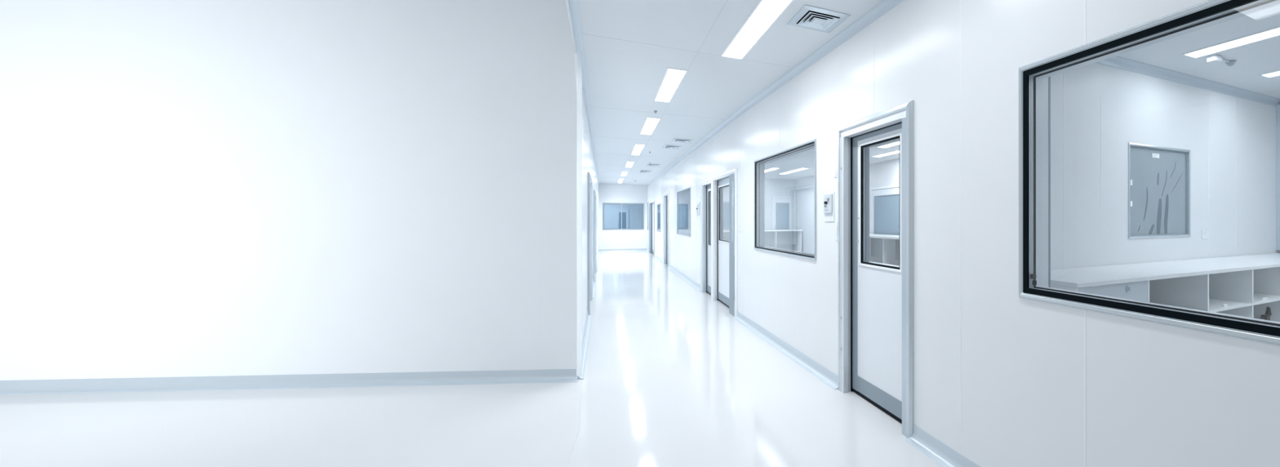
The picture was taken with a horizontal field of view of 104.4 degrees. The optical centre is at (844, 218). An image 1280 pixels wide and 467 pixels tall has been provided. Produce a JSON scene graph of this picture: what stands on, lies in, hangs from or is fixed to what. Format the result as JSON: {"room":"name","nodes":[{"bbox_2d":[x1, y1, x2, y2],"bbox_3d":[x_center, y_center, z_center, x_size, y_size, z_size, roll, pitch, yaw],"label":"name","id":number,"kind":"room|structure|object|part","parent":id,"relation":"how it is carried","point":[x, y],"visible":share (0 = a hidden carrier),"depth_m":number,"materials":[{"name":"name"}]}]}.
{"room":"laboratory corridor","nodes":[
{"label":"laboratory corridor","id":0,"kind":"room"},
{"bbox_2d":[0,0,582,380],"bbox_3d":[-7.008,-0.650,3.930,9.204,4.200,0.102,0,0,-4],"label":"wall","id":1,"kind":"structure","parent":0,"point":[188,188],"depth_m":4.02,"materials":[{"name":"paint"}]},
{"bbox_2d":[0,368,577,394],"bbox_3d":[-6.985,1.400,3.853,9.238,0.100,0.058,0,0,-4],"label":"baseboard","id":2,"kind":"structure","parent":1,"relation":"attached to","point":[544,375],"depth_m":4.00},
{"bbox_3d":[-2.420,-0.095,4.178,0.016,2.890,0.006,0,0,-4],"label":"corner trim","id":3,"kind":"part","parent":1,"relation":"part of","materials":[{"name":"paint"}]},
{"bbox_2d":[0,250,942,466],"bbox_3d":[-6.412,1.499,10.193,16.000,0.102,32.000,0,0,-27],"label":"floor","id":4,"kind":"structure","parent":0,"point":[672,378],"depth_m":3.38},
{"bbox_2d":[723,229,802,252],"bbox_3d":[-2.502,0.890,13.786,2.450,1.120,0.580,0,0,-27],"label":"bench","id":5,"kind":"object","parent":4,"relation":"on","point":[773,237],"visible":0.35,"depth_m":14.06,"materials":[{"name":"white laminate"}]},
{"bbox_3d":[-2.502,0.575,13.786,2.350,0.410,0.020,0,0,-27],"label":"modesty panel","id":6,"kind":"part","parent":5,"relation":"part of","materials":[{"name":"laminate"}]},
{"bbox_2d":[723,229,802,231],"bbox_3d":[-2.502,0.350,13.786,2.450,0.040,0.580,0,0,-27],"label":"countertop","id":7,"kind":"structure","parent":5,"relation":"on","point":[766,230],"depth_m":13.93,"materials":[{"name":"white laminate"}]},
{"bbox_3d":[-2.153,0.910,13.978,0.024,1.080,0.540,0,0,-27],"label":"panel","id":8,"kind":"part","parent":5,"relation":"part of","materials":[{"name":"white laminate"}]},
{"bbox_3d":[-1.446,0.910,14.345,0.024,1.080,0.540,0,0,-27],"label":"panel","id":9,"kind":"part","parent":5,"relation":"part of","materials":[{"name":"white laminate"}]},
{"bbox_2d":[869,233,899,266],"bbox_3d":[0.771,0.890,9.299,0.630,1.120,4.600,0,0,-27],"label":"bench","id":10,"kind":"object","parent":4,"relation":"on","point":[883,248],"visible":0.11,"depth_m":8.87,"materials":[{"name":"white laminate"}]},
{"bbox_3d":[0.571,0.910,9.706,0.590,1.080,0.024,0,0,-27],"label":"panel","id":11,"kind":"part","parent":10,"relation":"part of","materials":[{"name":"white laminate"}]},
{"bbox_2d":[869,233,899,239],"bbox_3d":[0.771,0.350,9.299,0.630,0.040,4.600,0,0,-27],"label":"countertop","id":12,"kind":"structure","parent":10,"relation":"on","point":[871,235],"depth_m":8.88,"materials":[{"name":"white laminate"}]},
{"bbox_3d":[0.767,0.575,9.296,0.020,0.410,4.500,0,0,-27],"label":"modesty panel","id":13,"kind":"part","parent":10,"relation":"part of","materials":[{"name":"laminate"}]},
{"bbox_3d":[0.989,0.910,8.900,0.590,1.080,0.024,0,0,-27],"label":"panel","id":14,"kind":"part","parent":10,"relation":"part of","materials":[{"name":"white laminate"}]},
{"bbox_2d":[1050,253,1279,321],"bbox_3d":[2.926,0.905,3.737,3.945,1.090,0.549,0,0,-27],"label":"countertop","id":15,"kind":"structure","parent":4,"relation":"on","point":[1240,282],"depth_m":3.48,"materials":[{"name":"white laminate"}]},
{"bbox_3d":[1.185,0.918,2.839,0.018,1.064,0.525,0,0,-27],"label":"panel","id":16,"kind":"part","parent":15,"relation":"part of","materials":[{"name":"white laminate"}]},
{"bbox_2d":[1208,297,1252,311],"bbox_3d":[2.720,0.654,3.622,0.628,0.018,0.498,0,0,-27],"label":"shelf","id":17,"kind":"object","parent":15,"relation":"attached to","point":[1215,304],"depth_m":3.54,"materials":[{"name":"white laminate"}]},
{"bbox_2d":[1258,306,1271,319],"bbox_3d":[3.396,0.798,3.777,0.316,0.143,0.084,0,0,-27],"label":"cable","id":18,"kind":"object","parent":15,"relation":"on","point":[1268,313],"visible":0.52,"depth_m":3.79,"materials":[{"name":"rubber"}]},
{"bbox_2d":[1253,292,1279,305],"bbox_3d":[3.293,0.654,3.919,0.627,0.018,0.498,0,0,-27],"label":"shelf","id":19,"kind":"object","parent":15,"relation":"attached to","point":[1272,296],"depth_m":3.80,"materials":[{"name":"white laminate"}]},
{"bbox_2d":[564,0,598,336],"bbox_3d":[-4.615,-0.650,8.308,0.100,4.200,27.000,0,0,-27],"label":"wall","id":20,"kind":"structure","parent":0,"point":[588,159],"depth_m":6.27,"materials":[{"name":"paint"}]},
{"bbox_2d":[567,0,599,184],"bbox_3d":[-5.007,-1.520,9.232,0.054,0.060,25.000,0,0,-27],"label":"crown molding","id":21,"kind":"structure","parent":20,"relation":"attached to","point":[572,4],"depth_m":4.59,"materials":[{"name":"white plastic"}]},
{"bbox_2d":[577,251,599,379],"bbox_3d":[-6.570,1.400,12.252,0.058,0.100,18.198,0,0,-27],"label":"baseboard","id":22,"kind":"structure","parent":20,"relation":"attached to","point":[585,337],"depth_m":5.63,"materials":[{"name":"white plastic"}]},
{"bbox_2d":[587,172,592,315],"bbox_3d":[-4.254,0.375,7.650,0.134,2.150,1.700,0,0,-27],"label":"door","id":23,"kind":"structure","parent":20,"relation":"in","point":[589,179],"depth_m":6.94,"materials":[{"name":"metal"}]},
{"bbox_2d":[593,189,596,282],"bbox_3d":[-6.280,0.390,11.556,0.134,2.120,2.500,0,0,-27],"label":"door","id":24,"kind":"structure","parent":20,"relation":"in","point":[594,193],"depth_m":10.49,"materials":[{"name":"metal"}]},
{"bbox_2d":[598,183,647,251],"bbox_3d":[-9.923,-0.050,20.819,2.350,3.000,0.100,0,0,-27],"label":"wall","id":25,"kind":"structure","parent":0,"point":[607,193],"depth_m":20.75,"materials":[{"name":"paint"}]},
{"bbox_2d":[599,248,646,252],"bbox_3d":[-9.900,1.400,20.742,1.920,0.100,0.058,0,0,-27],"label":"baseboard","id":26,"kind":"structure","parent":25,"relation":"attached to","point":[637,249],"depth_m":20.74,"materials":[{"name":"white plastic"}]},
{"bbox_2d":[602,202,644,230],"bbox_3d":[-9.923,-0.105,20.819,1.710,1.240,0.132,0,0,-27],"label":"window","id":27,"kind":"structure","parent":25,"relation":"in","point":[603,203],"depth_m":20.73,"materials":[{"name":"metal"}]},
{"bbox_2d":[604,204,642,228],"bbox_3d":[-10.667,0.050,22.743,6.200,2.800,4.000,0,0,-27],"label":"wall","id":28,"kind":"structure","parent":0,"point":[635,211],"depth_m":24.43,"materials":[{"name":"paint"}]},
{"bbox_2d":[616,208,628,228],"bbox_3d":[-11.655,0.460,24.323,0.600,1.980,0.084,0,0,-27],"label":"glazed door","id":29,"kind":"structure","parent":28,"relation":"in","point":[624,211],"depth_m":24.34,"materials":[{"name":"white paint"}]},
{"bbox_3d":[-11.664,0.085,24.341,0.320,0.830,0.008,0,0,-27],"label":"pane","id":30,"kind":"part","parent":29,"relation":"part of","materials":[{"name":"clear glass"}]},
{"bbox_2d":[577,0,883,184],"bbox_3d":[-3.606,-1.599,8.831,2.172,0.101,27.000,0,0,-27],"label":"ceiling","id":31,"kind":"structure","parent":0,"point":[629,46],"depth_m":4.70,"materials":[{"name":"paint"}]},
{"bbox_2d":[617,178,623,182],"bbox_3d":[-9.190,-1.546,19.014,0.182,0.007,2.156,0,0,-27],"label":"recessed light","id":32,"kind":"object","parent":31,"relation":"in","point":[620,180],"visible":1,"depth_m":18.87,"materials":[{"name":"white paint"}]},
{"bbox_2d":[620,171,627,176],"bbox_3d":[-7.628,-1.546,16.039,0.193,0.007,1.696,0,0,-27],"label":"recessed light","id":33,"kind":"object","parent":31,"relation":"in","point":[623,173],"visible":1,"depth_m":16.10,"materials":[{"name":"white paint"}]},
{"bbox_2d":[624,161,635,167],"bbox_3d":[-6.153,-1.546,13.261,0.205,0.007,1.546,0,0,-27],"label":"recessed light","id":34,"kind":"object","parent":31,"relation":"in","point":[628,164],"visible":1,"depth_m":13.20,"materials":[{"name":"white paint"}]},
{"bbox_2d":[630,143,645,155],"bbox_3d":[-4.672,-1.546,10.456,0.208,0.007,1.821,0,0,-27],"label":"recessed light","id":35,"kind":"object","parent":31,"relation":"in","point":[637,148],"visible":1,"depth_m":10.39,"materials":[{"name":"white paint"}]},
{"bbox_2d":[640,169,652,173],"bbox_3d":[-6.503,-1.540,15.158,0.330,0.020,0.700,0,0,-27],"label":"ceiling vent","id":36,"kind":"object","parent":31,"relation":"in","point":[641,171],"visible":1,"depth_m":15.15,"materials":[{"name":"metal"}]},
{"bbox_2d":[639,117,661,134],"bbox_3d":[-3.291,-1.546,7.817,0.214,0.007,1.566,0,0,-27],"label":"recessed light","id":37,"kind":"object","parent":31,"relation":"in","point":[650,124],"visible":1,"depth_m":7.74,"materials":[{"name":"white paint"}]},
{"bbox_2d":[647,163,660,166],"bbox_3d":[-5.487,-1.540,13.319,0.320,0.020,0.500,0,0,-27],"label":"ceiling vent","id":38,"kind":"object","parent":31,"relation":"in","point":[648,164],"visible":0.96,"depth_m":13.29,"materials":[{"name":"metal"}]},
{"bbox_2d":[653,67,688,102],"bbox_3d":[-2.071,-1.546,5.465,0.206,0.007,1.496,0,0,-27],"label":"recessed light","id":39,"kind":"object","parent":31,"relation":"in","point":[673,78],"visible":1,"depth_m":5.34,"materials":[{"name":"white paint"}]},
{"bbox_2d":[662,144,681,149],"bbox_3d":[-3.714,-1.540,9.986,0.340,0.020,0.450,0,0,-27],"label":"ceiling vent","id":40,"kind":"object","parent":31,"relation":"in","point":[675,147],"visible":1,"depth_m":9.94,"materials":[{"name":"metal"}]},
{"bbox_2d":[671,138,693,142],"bbox_3d":[-3.215,-1.540,9.175,0.360,0.020,0.350,0,0,-27],"label":"ceiling vent","id":41,"kind":"object","parent":31,"relation":"in","point":[673,140],"visible":1,"depth_m":9.11,"materials":[{"name":"metal"}]},
{"bbox_2d":[720,0,794,59],"bbox_3d":[-0.742,-1.546,3.792,0.216,0.007,1.511,0,0,-27],"label":"recessed light","id":42,"kind":"object","parent":31,"relation":"in","point":[766,13],"visible":1,"depth_m":3.73,"materials":[{"name":"white paint"}]},
{"bbox_2d":[786,4,850,33],"bbox_3d":[-0.207,-1.540,3.610,0.375,0.020,0.380,0,0,-27],"label":"ceiling vent","id":43,"kind":"object","parent":31,"relation":"in","point":[809,17],"visible":1,"depth_m":3.58,"materials":[{"name":"metal"}]},
{"bbox_3d":[-0.207,-1.540,3.610,0.075,0.013,0.080,0,0,-27],"label":"plate","id":44,"kind":"part","parent":43,"relation":"part of","materials":[{"name":"metal"}]},
{"bbox_2d":[682,177,795,250],"bbox_3d":[-3.160,0.100,13.963,3.555,2.700,0.100,0,0,-27],"label":"wall","id":45,"kind":"structure","parent":0,"point":[773,187],"depth_m":14.38,"materials":[{"name":"paint"}]},
{"bbox_2d":[682,200,728,229],"bbox_3d":[-3.995,-0.115,13.462,1.500,0.830,0.020,0,0,-27],"label":"window","id":46,"kind":"structure","parent":45,"relation":"in","point":[686,203],"depth_m":13.22,"materials":[{"name":"glass"}]},
{"bbox_2d":[771,196,793,250],"bbox_3d":[-1.939,0.380,14.492,0.700,2.140,0.084,0,0,-27],"label":"glazed door","id":47,"kind":"structure","parent":45,"relation":"in","point":[782,207],"depth_m":14.51,"materials":[{"name":"white paint"}]},
{"bbox_3d":[-1.948,0.005,14.510,0.420,0.990,0.008,0,0,-27],"label":"pane","id":48,"kind":"part","parent":47,"relation":"part of","materials":[{"name":"clear glass"}]},
{"bbox_2d":[764,140,899,179],"bbox_3d":[-0.459,-1.300,8.858,3.460,0.100,11.450,0,0,-27],"label":"ceiling","id":49,"kind":"structure","parent":0,"point":[805,159],"depth_m":10.36,"materials":[{"name":"paint"}]},
{"bbox_2d":[764,167,778,172],"bbox_3d":[-2.057,-1.246,12.113,0.196,0.007,1.636,0,0,-27],"label":"recessed light","id":50,"kind":"object","parent":49,"relation":"in","point":[772,168],"visible":0.52,"depth_m":11.69,"materials":[{"name":"white paint"}]},
{"bbox_2d":[780,168,808,174],"bbox_3d":[-1.365,-1.246,12.190,0.196,0.007,1.736,0,0,-27],"label":"recessed light","id":51,"kind":"object","parent":49,"relation":"in","point":[799,169],"visible":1,"depth_m":12.09,"materials":[{"name":"white paint"}]},
{"bbox_2d":[871,150,899,157],"bbox_3d":[0.830,-1.246,8.935,0.196,0.007,0.936,0,0,-27],"label":"recessed light","id":52,"kind":"object","parent":49,"relation":"in","point":[896,151],"visible":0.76,"depth_m":8.90,"materials":[{"name":"white paint"}]},
{"bbox_2d":[876,141,899,147],"bbox_3d":[0.848,-1.246,7.705,0.196,0.007,0.936,0,0,-27],"label":"recessed light","id":53,"kind":"object","parent":49,"relation":"in","point":[896,143],"visible":0.52,"depth_m":7.82,"materials":[{"name":"white paint"}]},
{"bbox_2d":[647,0,1279,466],"bbox_3d":[-2.752,-0.050,9.274,0.218,3.000,27.001,0,0,-28],"label":"wall","id":54,"kind":"structure","parent":0,"point":[1002,378],"depth_m":2.54,"materials":[{"name":"paint"}]},
{"bbox_2d":[647,201,648,230],"bbox_3d":[-8.689,-0.115,20.642,0.132,1.270,0.770,0,0,-27],"label":"window","id":55,"kind":"structure","parent":54,"relation":"in","point":[648,202],"depth_m":20.86,"materials":[{"name":"glass"}]},
{"bbox_3d":[-8.731,-0.115,20.620,0.005,1.198,0.698,0,0,-27],"label":"pane","id":56,"kind":"part","parent":55,"relation":"part of","materials":[{"name":"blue glass"}]},
{"bbox_2d":[648,200,655,256],"bbox_3d":[-7.841,0.365,18.970,0.134,2.170,2.900,0,0,-27],"label":"door","id":57,"kind":"structure","parent":54,"relation":"in","point":[651,205],"depth_m":19.52,"materials":[{"name":"white paint"}]},
{"bbox_2d":[657,203,661,231],"bbox_3d":[-6.585,-0.037,16.585,0.132,1.015,1.210,0,0,-27],"label":"window","id":58,"kind":"structure","parent":54,"relation":"in","point":[659,206],"depth_m":16.52,"materials":[{"name":"glass"}]},
{"bbox_2d":[662,191,670,266],"bbox_3d":[-5.597,0.305,14.642,0.134,2.290,1.750,0,0,-27],"label":"door","id":59,"kind":"structure","parent":54,"relation":"in","point":[665,196],"depth_m":14.95,"materials":[{"name":"white paint"}]},
{"bbox_2d":[676,186,690,236],"bbox_3d":[-3.932,-0.159,11.467,0.132,1.167,2.200,0,0,-27],"label":"window","id":60,"kind":"structure","parent":54,"relation":"in","point":[679,193],"depth_m":12.39,"materials":[{"name":"glass"}]},
{"bbox_2d":[696,201,700,218],"bbox_3d":[-3.038,-0.175,9.588,0.043,0.350,0.340,0,0,-27],"label":"wall control panel","id":61,"kind":"object","parent":54,"relation":"attached to","point":[698,204],"visible":1,"depth_m":9.53,"materials":[{"name":"plastic"}]},
{"bbox_2d":[700,177,711,299],"bbox_3d":[-2.570,0.352,8.836,0.162,2.195,1.115,0,0,-27],"label":"door","id":62,"kind":"structure","parent":54,"relation":"in","point":[705,185],"depth_m":9.11,"materials":[{"name":"white paint"}]},
{"bbox_3d":[-2.498,1.353,8.720,0.005,0.126,0.782,0,0,-27],"label":"kick plate","id":63,"kind":"part","parent":62,"relation":"part of","materials":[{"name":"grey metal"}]},
{"bbox_2d":[711,167,737,316],"bbox_3d":[-1.925,0.350,7.588,0.164,2.200,1.695,0,0,-27],"label":"door","id":64,"kind":"structure","parent":54,"relation":"in","point":[724,252],"depth_m":7.76,"materials":[{"name":"white paint"}]},
{"bbox_3d":[-1.983,-0.636,7.727,0.004,0.112,1.195,0,0,-27],"label":"rail","id":65,"kind":"part","parent":64,"relation":"part of","materials":[{"name":"metal"}]},
{"bbox_3d":[-1.979,1.353,7.719,0.005,0.126,1.237,0,0,-27],"label":"kick plate","id":66,"kind":"part","parent":64,"relation":"part of","materials":[{"name":"grey metal"}]},
{"bbox_3d":[-1.956,-0.085,7.795,0.030,0.990,0.980,0,0,-27],"label":"frame","id":67,"kind":"part","parent":64,"relation":"part of","materials":[{"name":"glass"}]},
{"bbox_3d":[-1.670,-0.115,6.940,0.009,0.890,0.130,0,0,-27],"label":"slot glass","id":68,"kind":"part","parent":64,"relation":"part of","materials":[{"name":"clear glass"}]},
{"bbox_2d":[645,0,903,186],"bbox_3d":[-3.243,-1.518,10.146,0.356,0.065,25.000,0,0,-28],"label":"crown molding","id":69,"kind":"structure","parent":54,"relation":"attached to","point":[885,6],"depth_m":4.49,"materials":[{"name":"white plastic"}]},
{"bbox_2d":[754,138,816,260],"bbox_3d":[-0.674,-0.181,5.243,0.132,1.173,1.922,0,0,-28],"label":"window","id":70,"kind":"structure","parent":54,"relation":"in","point":[759,164],"depth_m":5.91,"materials":[{"name":"metal"}]},
{"bbox_2d":[646,248,980,466],"bbox_3d":[-3.485,1.400,10.584,0.365,0.100,24.000,0,0,-28],"label":"baseboard","id":71,"kind":"structure","parent":54,"relation":"attached to","point":[941,453],"depth_m":4.17,"materials":[{"name":"white plastic"}]},
{"bbox_2d":[823,191,834,222],"bbox_3d":[-0.153,-0.107,4.134,0.045,0.265,0.190,0,0,-27],"label":"wall control panel","id":72,"kind":"object","parent":54,"relation":"attached to","point":[828,197],"visible":1,"depth_m":4.11,"materials":[{"name":"plastic"}]},
{"bbox_2d":[834,168,836,177],"bbox_3d":[-0.081,-0.395,4.036,0.010,0.070,0.050,0,0,-27],"label":"wall switch","id":73,"kind":"object","parent":54,"relation":"attached to","point":[835,170],"visible":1,"depth_m":4.02,"materials":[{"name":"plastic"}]},
{"bbox_2d":[835,222,838,239],"bbox_3d":[-0.069,0.105,4.014,0.009,0.160,0.035,0,0,-27],"label":"wall switch","id":74,"kind":"object","parent":54,"relation":"attached to","point":[837,223],"visible":1,"depth_m":4.00,"materials":[{"name":"plastic"}]},
{"bbox_2d":[838,99,913,438],"bbox_3d":[0.249,0.334,3.530,0.176,2.232,1.032,0,0,-27],"label":"door","id":75,"kind":"structure","parent":54,"relation":"in","point":[876,300],"depth_m":3.58,"materials":[{"name":"metal"}]},
{"bbox_3d":[0.282,-0.667,3.497,0.004,0.054,0.744,0,0,-28],"label":"rail","id":76,"kind":"part","parent":75,"relation":"part of","materials":[{"name":"grey metal"}]},
{"bbox_3d":[0.288,1.353,3.484,0.005,0.126,0.774,0,0,-28],"label":"kick plate","id":77,"kind":"part","parent":75,"relation":"part of","materials":[{"name":"grey metal"}]},
{"bbox_3d":[0.314,-0.115,3.553,0.030,1.010,0.611,0,0,-28],"label":"frame","id":78,"kind":"part","parent":75,"relation":"part of","materials":[{"name":"glass"}]},
{"bbox_2d":[1018,0,1279,345],"bbox_3d":[1.382,-0.180,1.494,0.173,1.154,1.922,0,0,-28],"label":"window","id":79,"kind":"structure","parent":54,"relation":"in","point":[1034,78],"depth_m":2.05,"materials":[{"name":"metal"}]},
{"bbox_2d":[795,148,1176,253],"bbox_3d":[1.098,0.100,9.722,0.100,2.700,11.550,0,0,-27],"label":"wall","id":80,"kind":"structure","parent":0,"point":[1153,187],"depth_m":5.27,"materials":[{"name":"paint"}]},
{"bbox_2d":[870,184,899,235],"bbox_3d":[0.890,0.375,9.924,0.084,2.150,1.300,0,0,-27],"label":"window","id":81,"kind":"structure","parent":80,"relation":"in","point":[884,203],"depth_m":9.99,"materials":[{"name":"clear glass"}]},
{"bbox_3d":[0.907,0.000,9.933,0.008,1.000,1.020,0,0,-27],"label":"pane","id":82,"kind":"part","parent":81,"relation":"part of","materials":[{"name":"clear glass"}]},
{"bbox_2d":[1050,62,1278,269],"bbox_3d":[2.659,-0.050,3.969,4.525,3.000,0.101,0,0,-27],"label":"wall","id":83,"kind":"structure","parent":0,"point":[1097,109],"depth_m":3.82,"materials":[{"name":"paint"}]},
{"bbox_2d":[1128,142,1190,238],"bbox_3d":[2.649,-0.226,3.957,0.903,0.768,0.113,0,0,-27],"label":"window","id":84,"kind":"structure","parent":83,"relation":"in","point":[1183,156],"depth_m":4.12,"materials":[{"name":"metal"}]},
{"bbox_2d":[1095,56,1279,106],"bbox_3d":[2.651,-1.218,3.881,4.420,0.065,0.049,0,0,-27],"label":"crown molding","id":85,"kind":"structure","parent":83,"relation":"attached to","point":[1117,62],"depth_m":4.06,"materials":[{"name":"white plastic"}]},
{"bbox_2d":[1201,229,1206,238],"bbox_3d":[3.280,0.140,4.231,0.080,0.080,0.008,0,0,-27],"label":"wall socket","id":86,"kind":"object","parent":83,"relation":"attached to","point":[1203,231],"visible":1,"depth_m":4.22,"materials":[{"name":"white paint"}]},
{"bbox_2d":[1116,4,1279,98],"bbox_3d":[3.390,-1.300,2.462,4.415,0.100,3.250,0,0,-27],"label":"ceiling","id":87,"kind":"structure","parent":0,"point":[1253,60],"depth_m":3.56,"materials":[{"name":"paint"}]},
{"bbox_2d":[1206,54,1229,63],"bbox_3d":[2.920,-1.228,3.607,0.265,0.045,0.064,0,0,-27],"label":"emergency light","id":88,"kind":"object","parent":87,"relation":"attached to","point":[1215,59],"visible":1,"depth_m":3.55,"materials":[{"name":"plastic"}]},
{"bbox_2d":[1181,26,1279,58],"bbox_3d":[3.161,-1.246,2.560,0.186,0.007,2.271,0,0,-27],"label":"recessed light","id":89,"kind":"object","parent":87,"relation":"in","point":[1274,32],"visible":1,"depth_m":3.29,"materials":[{"name":"white paint"}]},
{"bbox_2d":[1225,60,1236,66],"bbox_3d":[3.068,-1.232,3.686,0.069,0.037,0.069,0,0,-27],"label":"ceiling detector","id":90,"kind":"object","parent":87,"relation":"attached to","point":[1231,63],"visible":0.99,"depth_m":3.67,"materials":[{"name":"grey plastic"}]},
{"bbox_2d":[1258,70,1279,78],"bbox_3d":[4.185,-1.246,3.074,0.176,0.007,2.241,0,0,-27],"label":"recessed light","id":91,"kind":"object","parent":87,"relation":"in","point":[1275,73],"visible":1,"depth_m":4.01,"materials":[{"name":"white paint"}]},
{"bbox_3d":[4.185,-1.248,3.074,0.140,0.004,2.205,0,0,-27],"label":"diffuser panel","id":92,"kind":"part","parent":91,"relation":"part of","materials":[{"name":"white plastic"}]},
{"bbox_3d":[5.417,0.100,3.457,0.100,2.700,3.350,0,0,-27],"label":"wall","id":93,"kind":"structure","parent":0,"visible":0},
{"bbox_2d":[1275,101,1279,250],"bbox_3d":[4.840,-0.460,4.396,0.060,1.580,1.150,0,0,-27],"label":"window","id":94,"kind":"structure","parent":93,"relation":"attached to","point":[1277,106],"depth_m":4.88,"materials":[{"name":"glass"}]}
]}

